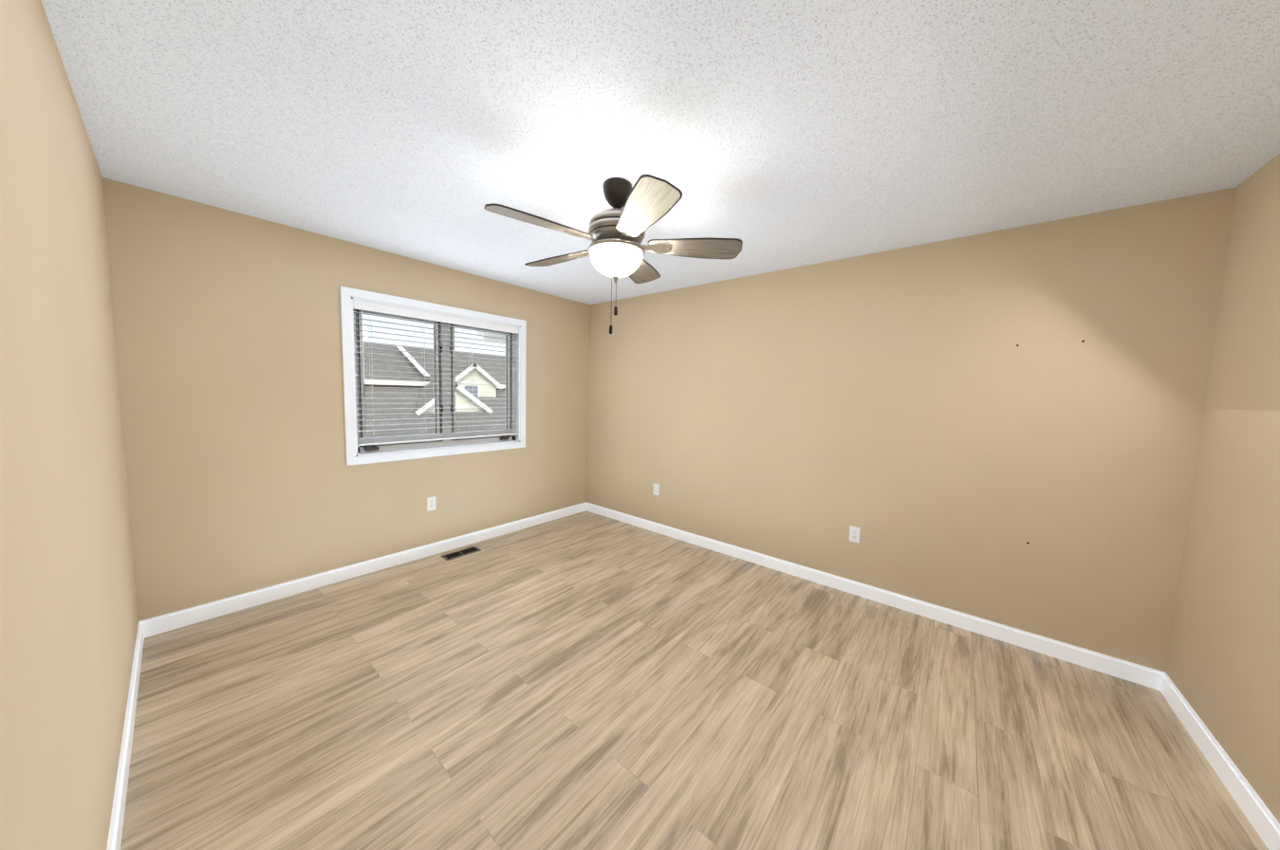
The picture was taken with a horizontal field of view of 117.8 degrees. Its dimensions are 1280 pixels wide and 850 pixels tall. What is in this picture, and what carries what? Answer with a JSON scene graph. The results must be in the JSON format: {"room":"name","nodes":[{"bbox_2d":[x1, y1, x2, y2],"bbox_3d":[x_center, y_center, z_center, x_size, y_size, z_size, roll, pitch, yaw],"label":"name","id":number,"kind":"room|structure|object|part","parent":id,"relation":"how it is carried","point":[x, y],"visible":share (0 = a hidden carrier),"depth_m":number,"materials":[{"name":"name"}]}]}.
{"room":"empty bedroom","nodes":[
{"label":"empty bedroom","id":0,"kind":"room"},
{"bbox_2d":[0,0,138,849],"bbox_3d":[-1.079,0.132,0.574,4.450,2.440,0.150,5,6,39],"label":"wall","id":1,"kind":"structure","parent":0,"point":[68,618],"depth_m":0.91,"materials":[{"name":"paint"}]},
{"bbox_2d":[106,619,148,849],"bbox_3d":[-1.116,1.291,0.779,4.300,0.096,0.014,5,6,39],"label":"baseboard","id":2,"kind":"structure","parent":1,"relation":"attached to","point":[114,842],"depth_m":1.41,"materials":[{"name":"white wood"}]},
{"bbox_2d":[102,177,589,621],"bbox_3d":[-1.738,-0.114,3.368,0.150,2.440,3.620,5,6,39],"label":"wall","id":3,"kind":"structure","parent":0,"point":[242,477],"depth_m":2.48,"materials":[{"name":"paint"}]},
{"bbox_2d":[148,502,584,636],"bbox_3d":[-1.704,1.060,3.414,0.014,0.096,3.270,5,6,39],"label":"baseboard","id":4,"kind":"structure","parent":3,"relation":"attached to","point":[173,621],"depth_m":2.77,"materials":[{"name":"white wood"}]},
{"bbox_2d":[426,496,436,511],"bbox_3d":[-1.775,0.670,3.291,0.011,0.115,0.070,5,6,39],"label":"electrical outlet","id":5,"kind":"object","parent":3,"relation":"attached to","point":[431,503],"visible":1,"depth_m":3.29,"materials":[{"name":"white plastic"}]},
{"bbox_2d":[339,285,526,465],"bbox_3d":[-1.635,-0.372,3.330,0.018,1.273,1.501,5,6,39],"label":"window","id":6,"kind":"structure","parent":3,"relation":"in","point":[346,295],"depth_m":2.99,"materials":[{"name":"white wood"}]},
{"bbox_2d":[352,299,518,445],"bbox_3d":[-1.660,-0.405,3.349,0.068,1.062,1.347,5,6,39],"label":"window blinds","id":7,"kind":"object","parent":6,"relation":"attached to","point":[361,306],"visible":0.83,"depth_m":3.20,"materials":[{"name":"white plastic"}]},
{"bbox_2d":[351,296,519,456],"bbox_3d":[-1.666,-0.375,3.356,0.072,1.153,1.381,5,6,39],"label":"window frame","id":8,"kind":"structure","parent":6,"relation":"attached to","point":[517,389],"depth_m":3.35,"materials":[{"name":"white"}]},
{"bbox_2d":[352,308,515,453],"bbox_3d":[-1.715,-0.380,3.396,0.100,1.125,1.353,5,6,39],"label":"window unit","id":9,"kind":"structure","parent":3,"relation":"in","point":[445,392],"depth_m":3.35,"materials":[{"name":"glass"}]},
{"bbox_3d":[-2.069,0.175,2.973,0.025,0.045,0.102,5,6,39],"label":"window crank","id":10,"kind":"part","parent":9,"relation":"part of","materials":[{"name":"grey metal"}]},
{"bbox_2d":[440,346,451,410],"bbox_3d":[-1.693,-0.401,3.377,0.012,0.560,0.086,5,6,39],"label":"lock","id":11,"kind":"object","parent":9,"relation":"attached to","point":[442,405],"visible":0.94,"depth_m":3.37,"materials":[{"name":"grey metal"}]},
{"bbox_3d":[-1.345,0.124,3.842,0.025,0.045,0.102,5,6,39],"label":"window crank","id":12,"kind":"part","parent":9,"relation":"part of","materials":[{"name":"grey metal"}]},
{"bbox_2d":[41,0,1279,304],"bbox_3d":[0.007,-1.217,1.850,4.600,0.100,3.620,5,6,39],"label":"ceiling","id":13,"kind":"structure","parent":0,"point":[776,135],"depth_m":1.40,"materials":[{"name":"white paint"}]},
{"bbox_2d":[484,174,742,333],"bbox_3d":[-0.152,-0.829,1.932,1.178,0.695,1.197,5,6,39],"label":"ceiling fan","id":14,"kind":"object","parent":13,"relation":"hanging from","point":[616,249],"visible":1,"depth_m":1.82,"materials":[{"name":"brown wood"}]},
{"label":"blade","id":15,"kind":"part","parent":14,"relation":"part of","materials":[{"name":"brown wood"}]},
{"label":"blade","id":16,"kind":"part","parent":14,"relation":"part of","materials":[{"name":"brown wood"}]},
{"bbox_3d":[-0.119,-0.797,1.922,0.268,0.118,0.268,5,6,39],"label":"lamp shade","id":17,"kind":"part","parent":14,"relation":"part of","materials":[{"name":"white glass"}]},
{"bbox_3d":[-0.117,-0.872,1.916,0.282,0.332,0.282,5,6,39],"label":"motor","id":18,"kind":"part","parent":14,"relation":"part of","materials":[{"name":"silver metal"}]},
{"label":"blade","id":19,"kind":"part","parent":14,"relation":"part of","materials":[{"name":"brown wood"}]},
{"label":"blade","id":20,"kind":"part","parent":14,"relation":"part of","materials":[{"name":"brown wood"}]},
{"label":"blade","id":21,"kind":"part","parent":14,"relation":"part of","materials":[{"name":"brown wood"}]},
{"bbox_2d":[120,510,1268,849],"bbox_3d":[-0.062,1.314,2.057,4.600,0.100,3.620,5,6,39],"label":"floor","id":22,"kind":"structure","parent":0,"point":[585,679],"depth_m":1.68,"materials":[{"name":"brown wood"}]},
{"bbox_2d":[440,546,481,560],"bbox_3d":[-1.555,1.114,3.363,0.128,0.005,0.296,5,6,39],"label":"floor vent","id":23,"kind":"object","parent":22,"relation":"in","point":[459,553],"visible":1,"depth_m":3.35,"materials":[{"name":"brown metal"}]},
{"bbox_2d":[586,186,1236,672],"bbox_3d":[1.139,-0.024,3.238,4.450,2.440,0.150,5,6,39],"label":"wall","id":24,"kind":"structure","parent":0,"point":[926,424],"depth_m":2.43,"materials":[{"name":"paint"}]},
{"bbox_2d":[653,483,659,495],"bbox_3d":[0.168,0.664,3.985,0.070,0.115,0.011,5,6,39],"label":"electrical outlet","id":25,"kind":"object","parent":24,"relation":"attached to","point":[656,489],"visible":1,"depth_m":3.98,"materials":[{"name":"white plastic"}]},
{"bbox_2d":[849,525,860,543],"bbox_3d":[1.570,0.800,2.826,0.070,0.115,0.011,5,6,39],"label":"electrical outlet","id":26,"kind":"object","parent":24,"relation":"attached to","point":[854,533],"visible":1,"depth_m":2.82,"materials":[{"name":"white plastic"}]},
{"bbox_2d":[584,502,1166,688],"bbox_3d":[0.997,1.142,3.318,4.300,0.096,0.014,5,6,39],"label":"baseboard","id":27,"kind":"structure","parent":24,"relation":"attached to","point":[1119,668],"depth_m":2.56,"materials":[{"name":"white wood"}]},
{"bbox_2d":[1165,153,1279,823],"bbox_3d":[1.682,0.211,0.539,0.150,2.440,3.320,5,6,39],"label":"wall","id":28,"kind":"structure","parent":0,"point":[1222,672],"depth_m":1.56,"materials":[{"name":"paint"}]},
{"bbox_2d":[1153,670,1279,849],"bbox_3d":[1.591,1.372,0.690,0.014,0.096,3.270,5,6,39],"label":"baseboard","id":29,"kind":"structure","parent":28,"relation":"attached to","point":[1258,814],"depth_m":1.48,"materials":[{"name":"white wood"}]},
{"label":"outside","id":30,"kind":"structure","parent":0,"visible":0},
{"bbox_2d":[363,331,505,437],"bbox_3d":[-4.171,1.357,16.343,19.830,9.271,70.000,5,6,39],"label":"neighboring house","id":31,"kind":"structure","parent":30,"point":[382,374],"depth_m":13.92,"materials":[{"name":"grey"}]}
]}

